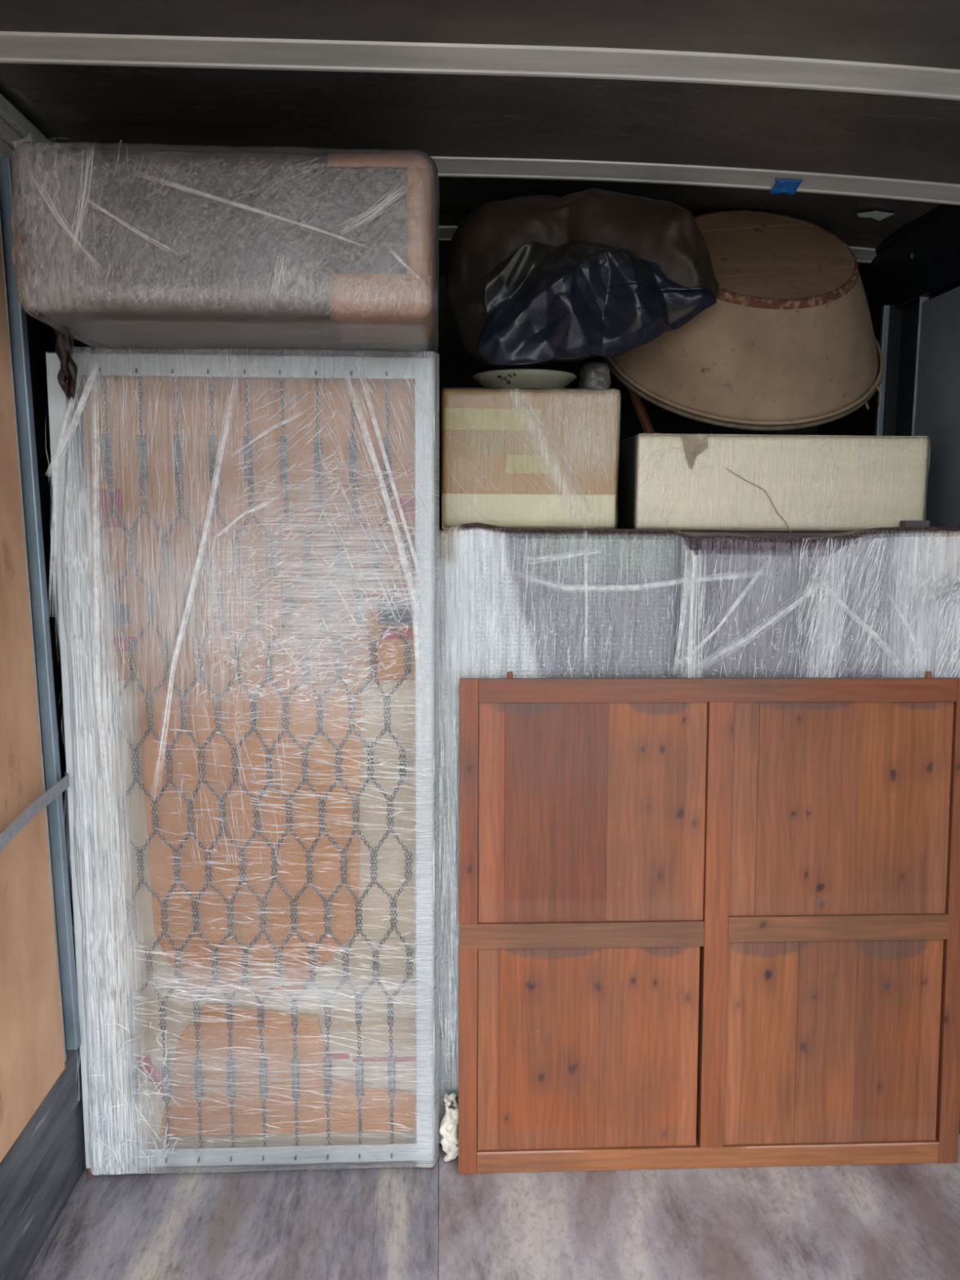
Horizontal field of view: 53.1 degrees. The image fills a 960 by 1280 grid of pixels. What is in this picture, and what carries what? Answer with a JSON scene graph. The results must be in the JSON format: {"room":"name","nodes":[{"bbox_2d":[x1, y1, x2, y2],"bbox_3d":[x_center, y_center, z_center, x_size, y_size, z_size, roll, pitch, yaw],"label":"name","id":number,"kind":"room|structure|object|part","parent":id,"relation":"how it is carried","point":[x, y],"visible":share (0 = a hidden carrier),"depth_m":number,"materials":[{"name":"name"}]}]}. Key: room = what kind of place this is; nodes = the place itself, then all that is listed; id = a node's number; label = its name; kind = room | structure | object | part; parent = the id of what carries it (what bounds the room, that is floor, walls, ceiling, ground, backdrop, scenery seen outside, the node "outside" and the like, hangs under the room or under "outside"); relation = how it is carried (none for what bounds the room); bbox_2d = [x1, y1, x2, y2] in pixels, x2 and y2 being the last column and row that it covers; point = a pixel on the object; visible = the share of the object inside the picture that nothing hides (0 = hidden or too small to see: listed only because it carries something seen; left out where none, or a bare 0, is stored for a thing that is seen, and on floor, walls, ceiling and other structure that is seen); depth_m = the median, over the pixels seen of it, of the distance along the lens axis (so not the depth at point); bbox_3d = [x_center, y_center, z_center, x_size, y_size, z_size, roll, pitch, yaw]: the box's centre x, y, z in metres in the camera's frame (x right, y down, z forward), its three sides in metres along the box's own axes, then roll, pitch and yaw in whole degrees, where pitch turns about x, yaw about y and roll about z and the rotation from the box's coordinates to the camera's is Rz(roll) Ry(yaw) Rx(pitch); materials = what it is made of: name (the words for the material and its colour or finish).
{"room":"loading area","nodes":[
{"label":"loading area","id":0,"kind":"room"},
{"bbox_2d":[0,93,109,1279],"bbox_3d":[-0.977,0.151,1.996,0.116,2.530,2.900,0,7,-2],"label":"wall","id":1,"kind":"structure","parent":0,"point":[42,1156],"depth_m":2.03,"materials":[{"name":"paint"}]},
{"bbox_3d":[-0.971,-1.025,1.847,0.054,0.100,2.900,0,7,-2],"label":"rail","id":2,"kind":"part","parent":1,"relation":"part of","materials":[{"name":"metal"}]},
{"bbox_2d":[0,772,69,853],"bbox_3d":[-0.917,0.378,1.947,0.016,0.109,0.442,0,7,-2],"label":"strap","id":3,"kind":"object","parent":1,"relation":"attached to","point":[60,786],"visible":1,"depth_m":1.96,"materials":[{"name":"grey fabric"}]},
{"bbox_3d":[-0.959,-0.024,2.101,0.073,1.950,0.028,0,7,-2],"label":"wall post","id":4,"kind":"part","parent":1,"relation":"part of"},
{"bbox_3d":[-0.975,1.132,2.120,0.072,0.352,2.900,0,7,-2],"label":"kick plate","id":5,"kind":"part","parent":1,"relation":"part of","materials":[{"name":"metal"}]},
{"bbox_2d":[0,0,959,275],"bbox_3d":[0.156,-1.086,1.902,2.370,0.140,2.930,0,7,-2],"label":"ceiling","id":6,"kind":"structure","parent":0,"point":[699,107],"depth_m":1.92,"materials":[{"name":"paint"}]},
{"bbox_2d":[769,178,802,194],"bbox_3d":[0.740,-1.101,2.331,0.068,0.020,0.052,0,7,-2],"label":"tape","id":7,"kind":"object","parent":6,"relation":"attached to","point":[788,186],"visible":1,"depth_m":2.33,"materials":[{"name":"blue plastic"}]},
{"bbox_2d":[24,977,959,1279],"bbox_3d":[0.141,1.365,2.211,2.370,0.120,2.930,0,7,-2],"label":"floor","id":8,"kind":"structure","parent":0,"point":[900,1221],"depth_m":2.16,"materials":[{"name":"grey wood"}]},
{"bbox_2d":[45,349,439,1177],"bbox_3d":[-0.528,0.329,2.204,0.868,1.930,0.071,0,7,-2],"label":"mesh panel","id":9,"kind":"object","parent":8,"relation":"on","point":[78,748],"visible":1,"depth_m":2.19,"materials":[{"name":"pale grey steel"},{"name":"zinc wire"},{"name":"clear plastic stretch film"}]},
{"bbox_3d":[-0.916,0.321,2.199,0.044,1.898,0.040,0,7,-2],"label":"rail","id":10,"kind":"part","parent":9,"relation":"part of","materials":[{"name":"grey metal"}]},
{"bbox_3d":[-0.818,-0.522,2.093,0.009,0.143,0.007,4,8,29],"label":"hook chain","id":11,"kind":"part","parent":9,"relation":"part of","materials":[{"name":"metal"}]},
{"bbox_3d":[-0.826,0.961,2.280,0.011,0.088,0.008,4,8,30],"label":"spring chain","id":12,"kind":"part","parent":9,"relation":"part of","materials":[{"name":"metal"}]},
{"bbox_3d":[-0.828,1.172,2.307,0.009,0.143,0.007,4,8,29],"label":"hook chain","id":13,"kind":"part","parent":9,"relation":"part of","materials":[{"name":"metal"}]},
{"bbox_3d":[-0.741,-0.522,2.096,0.009,0.143,0.007,4,8,29],"label":"hook chain","id":14,"kind":"part","parent":9,"relation":"part of","materials":[{"name":"metal"}]},
{"bbox_3d":[-0.751,0.964,2.283,0.011,0.082,0.008,5,8,30],"label":"spring chain","id":15,"kind":"part","parent":9,"relation":"part of","materials":[{"name":"metal"}]},
{"bbox_3d":[-0.751,1.172,2.310,0.009,0.143,0.007,4,8,29],"label":"hook chain","id":16,"kind":"part","parent":9,"relation":"part of","materials":[{"name":"metal"}]},
{"bbox_3d":[-0.664,-0.522,2.099,0.009,0.143,0.007,4,8,29],"label":"hook chain","id":17,"kind":"part","parent":9,"relation":"part of","materials":[{"name":"metal"}]},
{"bbox_3d":[-0.673,0.963,2.287,0.010,0.083,0.007,4,8,30],"label":"spring chain","id":18,"kind":"part","parent":9,"relation":"part of","materials":[{"name":"metal"}]},
{"bbox_3d":[-0.674,1.172,2.313,0.009,0.143,0.007,4,8,29],"label":"hook chain","id":19,"kind":"part","parent":9,"relation":"part of","materials":[{"name":"metal"}]},
{"bbox_3d":[-0.588,-0.522,2.103,0.009,0.143,0.007,4,8,29],"label":"hook chain","id":20,"kind":"part","parent":9,"relation":"part of","materials":[{"name":"metal"}]},
{"bbox_3d":[-0.596,0.960,2.290,0.010,0.089,0.007,4,8,30],"label":"spring chain","id":21,"kind":"part","parent":9,"relation":"part of","materials":[{"name":"metal"}]},
{"bbox_3d":[-0.598,1.172,2.316,0.009,0.143,0.007,4,8,29],"label":"hook chain","id":22,"kind":"part","parent":9,"relation":"part of","materials":[{"name":"metal"}]},
{"bbox_3d":[-0.516,-0.596,2.098,0.828,0.048,0.040,0,7,-2],"label":"rail","id":23,"kind":"part","parent":9,"relation":"part of","materials":[{"name":"grey metal"}]},
{"bbox_3d":[-0.511,-0.522,2.106,0.009,0.143,0.007,4,8,29],"label":"hook chain","id":24,"kind":"part","parent":9,"relation":"part of","materials":[{"name":"metal"}]},
{"bbox_2d":[137,646,362,994],"bbox_3d":[-0.532,0.435,2.260,0.515,0.845,0.006,0,7,-2],"label":"cardboard sheet","id":25,"kind":"object","parent":9,"relation":"attached to","point":[343,921],"visible":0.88,"depth_m":2.25,"materials":[{"name":"brown cardboard"}]},
{"bbox_3d":[-0.527,1.240,2.330,0.828,0.046,0.040,0,7,-2],"label":"rail","id":26,"kind":"part","parent":9,"relation":"part of","materials":[{"name":"grey metal"}]},
{"bbox_3d":[-0.521,0.965,2.293,0.011,0.080,0.008,5,8,30],"label":"spring chain","id":27,"kind":"part","parent":9,"relation":"part of","materials":[{"name":"metal"}]},
{"bbox_3d":[-0.521,1.172,2.319,0.009,0.143,0.007,4,8,29],"label":"hook chain","id":28,"kind":"part","parent":9,"relation":"part of","materials":[{"name":"metal"}]},
{"bbox_3d":[-0.434,-0.522,2.109,0.009,0.143,0.007,4,8,29],"label":"hook chain","id":29,"kind":"part","parent":9,"relation":"part of","materials":[{"name":"metal"}]},
{"bbox_2d":[158,1002,416,1136],"bbox_3d":[-0.467,1.042,2.340,0.635,0.342,0.006,0,7,-2],"label":"cardboard sheet","id":30,"kind":"object","parent":9,"relation":"attached to","point":[211,1037],"visible":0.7,"depth_m":2.34,"materials":[{"name":"brown cardboard"}]},
{"bbox_2d":[133,1052,168,1093],"bbox_3d":[-0.793,1.053,2.328,0.094,0.112,0.005,0,7,-2],"label":"ribbon","id":31,"kind":"object","parent":30,"relation":"attached to","point":[156,1074],"visible":0.78,"depth_m":2.33,"materials":[{"name":"pink fabric"}]},
{"bbox_3d":[-0.443,0.964,2.296,0.010,0.082,0.007,4,8,29],"label":"spring chain","id":32,"kind":"part","parent":9,"relation":"part of","materials":[{"name":"metal"}]},
{"bbox_3d":[-0.444,1.172,2.323,0.009,0.143,0.007,4,8,29],"label":"hook chain","id":33,"kind":"part","parent":9,"relation":"part of","materials":[{"name":"metal"}]},
{"bbox_3d":[-0.357,-0.522,2.112,0.009,0.143,0.007,4,8,29],"label":"hook chain","id":34,"kind":"part","parent":9,"relation":"part of","materials":[{"name":"metal"}]},
{"bbox_3d":[-0.365,0.964,2.300,0.011,0.083,0.008,5,8,30],"label":"spring chain","id":35,"kind":"part","parent":9,"relation":"part of","materials":[{"name":"metal"}]},
{"bbox_3d":[-0.367,1.172,2.326,0.009,0.143,0.007,4,8,29],"label":"hook chain","id":36,"kind":"part","parent":9,"relation":"part of","materials":[{"name":"metal"}]},
{"bbox_3d":[-0.281,-0.522,2.115,0.009,0.143,0.007,4,8,29],"label":"hook chain","id":37,"kind":"part","parent":9,"relation":"part of","materials":[{"name":"metal"}]},
{"bbox_3d":[-0.290,0.960,2.302,0.010,0.090,0.007,4,8,30],"label":"spring chain","id":38,"kind":"part","parent":9,"relation":"part of","materials":[{"name":"metal"}]},
{"bbox_3d":[-0.291,1.172,2.329,0.009,0.143,0.007,4,8,29],"label":"hook chain","id":39,"kind":"part","parent":9,"relation":"part of","materials":[{"name":"metal"}]},
{"bbox_3d":[-0.204,-0.521,2.119,0.009,0.143,0.007,4,8,29],"label":"hook chain","id":40,"kind":"part","parent":9,"relation":"part of","materials":[{"name":"metal"}]},
{"bbox_3d":[-0.214,0.964,2.306,0.011,0.082,0.007,5,8,30],"label":"spring chain","id":41,"kind":"part","parent":9,"relation":"part of","materials":[{"name":"metal"}]},
{"bbox_3d":[-0.214,1.172,2.332,0.009,0.143,0.007,4,8,29],"label":"hook chain","id":42,"kind":"part","parent":9,"relation":"part of","materials":[{"name":"metal"}]},
{"bbox_3d":[-0.127,0.321,2.232,0.044,1.898,0.040,0,7,-2],"label":"rail","id":43,"kind":"part","parent":9,"relation":"part of","materials":[{"name":"grey metal"}]},
{"bbox_2d":[105,938,416,1150],"bbox_3d":[-0.532,0.965,2.631,0.762,0.560,0.582,0,7,-2],"label":"carton","id":44,"kind":"object","parent":8,"relation":"on","point":[340,1054],"visible":0.24,"depth_m":2.34,"materials":[{"name":"beige cardboard"}]},
{"bbox_2d":[93,680,416,942],"bbox_3d":[-0.529,0.372,2.557,0.762,0.635,0.581,0,7,-2],"label":"carton","id":45,"kind":"object","parent":44,"relation":"on","point":[392,854],"visible":0.09,"depth_m":2.27,"materials":[{"name":"brown cardboard"}]},
{"bbox_2d":[81,375,415,680],"bbox_3d":[-0.522,-0.299,2.469,0.751,0.720,0.586,0,7,-2],"label":"carton","id":46,"kind":"object","parent":45,"relation":"on","point":[228,407],"visible":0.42,"depth_m":2.17,"materials":[{"name":"brown cardboard"}]},
{"bbox_2d":[11,132,439,380],"bbox_3d":[-0.487,-0.798,2.169,0.792,0.325,0.929,0,7,-2],"label":"wrapped bundle","id":47,"kind":"object","parent":46,"relation":"on","point":[145,248],"visible":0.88,"depth_m":1.74,"materials":[{"name":"grey"}]},
{"bbox_2d":[52,325,77,400],"bbox_3d":[-0.860,-0.573,1.994,0.042,0.142,0.071,-1,7,-12],"label":"wrap","id":48,"kind":"object","parent":47,"relation":"hanging from","point":[64,347],"visible":0.91,"depth_m":1.99,"materials":[{"name":"plastic"}]},
{"bbox_2d":[439,1093,457,1162],"bbox_3d":[-0.072,1.202,2.370,0.055,0.159,0.075,0,7,-2],"label":"paper","id":49,"kind":"object","parent":8,"relation":"on","point":[448,1131],"visible":0.84,"depth_m":2.35,"materials":[{"name":"white paper"}]},
{"bbox_2d":[435,522,959,1143],"bbox_3d":[0.525,0.444,2.811,1.315,1.562,0.983,0,7,-2],"label":"furniture","id":50,"kind":"object","parent":8,"relation":"on","point":[877,602],"visible":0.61,"depth_m":2.30,"materials":[{"name":"white"}]},
{"bbox_2d":[440,386,621,528],"bbox_3d":[0.113,-0.470,2.575,0.437,0.340,0.518,0,7,-2],"label":"kraft box","id":51,"kind":"object","parent":50,"relation":"on","point":[511,457],"visible":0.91,"depth_m":2.33,"materials":[{"name":"beige cardboard"}]},
{"bbox_2d":[472,368,577,388],"bbox_3d":[0.116,-0.658,2.494,0.270,0.052,0.270,0,7,-2],"label":"enamel bowl","id":52,"kind":"object","parent":51,"relation":"on","point":[505,378],"visible":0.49,"depth_m":2.40,"materials":[{"name":"white metal"}]},
{"bbox_2d":[444,187,719,367],"bbox_3d":[0.216,-0.865,2.302,0.610,0.436,0.423,6,9,36],"label":"plastic bag","id":53,"kind":"object","parent":52,"relation":"on","point":[531,281],"visible":1,"depth_m":2.23,"materials":[{"name":"black plastic"}]},
{"bbox_2d":[577,361,610,388],"bbox_3d":[0.297,-0.676,2.501,0.077,0.089,0.115,0,7,-2],"label":"film","id":54,"kind":"object","parent":51,"relation":"on","point":[593,375],"visible":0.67,"depth_m":2.45,"materials":[{"name":"grey plastic"}]},
{"bbox_2d":[616,433,929,532],"bbox_3d":[0.739,-0.424,2.667,0.738,0.241,0.598,0,7,-2],"label":"box","id":55,"kind":"object","parent":50,"relation":"on","point":[685,482],"visible":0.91,"depth_m":2.38,"materials":[{"name":"beige cardboard"}]},
{"bbox_2d":[626,386,655,433],"bbox_3d":[0.439,-0.626,2.618,0.027,0.181,0.113,-6,9,-40],"label":"wooden rod","id":56,"kind":"object","parent":55,"relation":"on","point":[639,407],"visible":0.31,"depth_m":2.60,"materials":[{"name":"brown wood"}]},
{"bbox_2d":[601,210,884,431],"bbox_3d":[0.706,-0.852,2.588,0.770,0.609,0.644,0,7,-2],"label":"lampshade","id":57,"kind":"object","parent":55,"relation":"on","point":[788,341],"visible":0.68,"depth_m":2.37,"materials":[{"name":"beige fabric"}]},
{"bbox_3d":[0.679,-1.102,2.558,0.368,0.092,0.078,-1,7,-9],"label":"board","id":58,"kind":"part","parent":57,"relation":"part of","materials":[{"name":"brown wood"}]},
{"bbox_3d":[0.697,-1.036,2.494,0.457,0.123,0.087,-1,7,-9],"label":"board","id":59,"kind":"part","parent":57,"relation":"part of","materials":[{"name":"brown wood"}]},
{"bbox_3d":[0.713,-0.952,2.413,0.464,0.146,0.111,-1,7,-9],"label":"board","id":60,"kind":"part","parent":57,"relation":"part of","materials":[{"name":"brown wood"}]},
{"bbox_3d":[0.736,-0.862,2.325,0.416,0.120,0.107,-1,7,-9],"label":"board","id":61,"kind":"part","parent":57,"relation":"part of","materials":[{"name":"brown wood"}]},
{"bbox_3d":[0.740,-0.540,2.656,0.723,0.004,0.578,0,7,-2],"label":"lid","id":62,"kind":"part","parent":55,"relation":"part of","materials":[{"name":"beige cardboard"}]},
{"bbox_2d":[899,520,929,526],"bbox_3d":[1.076,-0.282,2.378,0.060,0.027,0.035,0,7,-2],"label":"block","id":63,"kind":"object","parent":50,"relation":"on","point":[902,523],"visible":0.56,"depth_m":2.36,"materials":[{"name":"grey"}]},
{"bbox_2d":[457,671,959,1173],"bbox_3d":[0.565,0.682,2.311,1.231,1.217,0.089,0,7,-2],"label":"wooden cabinet","id":64,"kind":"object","parent":8,"relation":"on","point":[802,833],"depth_m":2.31,"materials":[{"name":"red wood"}]},
{"bbox_3d":[0.243,0.702,2.299,0.586,0.060,0.027,0,4,-2],"label":"rail","id":65,"kind":"part","parent":64,"relation":"part of","materials":[{"name":"red wood"}]},
{"bbox_3d":[0.560,1.261,2.353,1.137,0.052,0.026,0,4,-2],"label":"rail","id":66,"kind":"part","parent":64,"relation":"part of","materials":[{"name":"red wood"}]},
{"bbox_3d":[0.565,0.118,2.270,1.137,0.054,0.026,0,4,-2],"label":"rail","id":67,"kind":"part","parent":64,"relation":"part of","materials":[{"name":"red wood"}]},
{"bbox_3d":[0.863,0.693,2.324,0.538,0.060,0.027,0,4,-2],"label":"rail","id":68,"kind":"part","parent":64,"relation":"part of","materials":[{"name":"red wood"}]},
{"bbox_2d":[435,275,817,528],"bbox_3d":[0.088,-0.072,3.490,2.310,2.450,0.030,0,7,-2],"label":"wall","id":69,"kind":"structure","parent":0,"point":[457,367],"depth_m":3.38,"materials":[{"name":"black"}]},
{"bbox_2d":[817,204,959,1134],"bbox_3d":[1.268,0.152,2.090,0.130,2.530,2.900,0,7,-2],"label":"wall","id":70,"kind":"structure","parent":0,"point":[911,286],"depth_m":2.64,"materials":[{"name":"paint"}]},
{"bbox_3d":[1.232,0.107,2.968,0.068,2.200,0.016,0,7,-2],"label":"post","id":71,"kind":"part","parent":70,"relation":"part of","materials":[{"name":"metal"}]},
{"bbox_3d":[1.260,-0.969,1.948,0.100,0.210,2.900,0,7,-2],"label":"rail","id":72,"kind":"part","parent":70,"relation":"part of","materials":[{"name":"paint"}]},
{"bbox_3d":[1.250,0.122,2.889,0.020,2.190,0.148,0,7,-2],"label":"wall post","id":73,"kind":"part","parent":70,"relation":"part of","materials":[{"name":"metal"}]},
{"bbox_3d":[1.278,0.275,1.735,0.020,2.175,2.165,0,7,-2],"label":"wall panel","id":74,"kind":"part","parent":70,"relation":"part of","materials":[{"name":"grey metal"}]}
]}

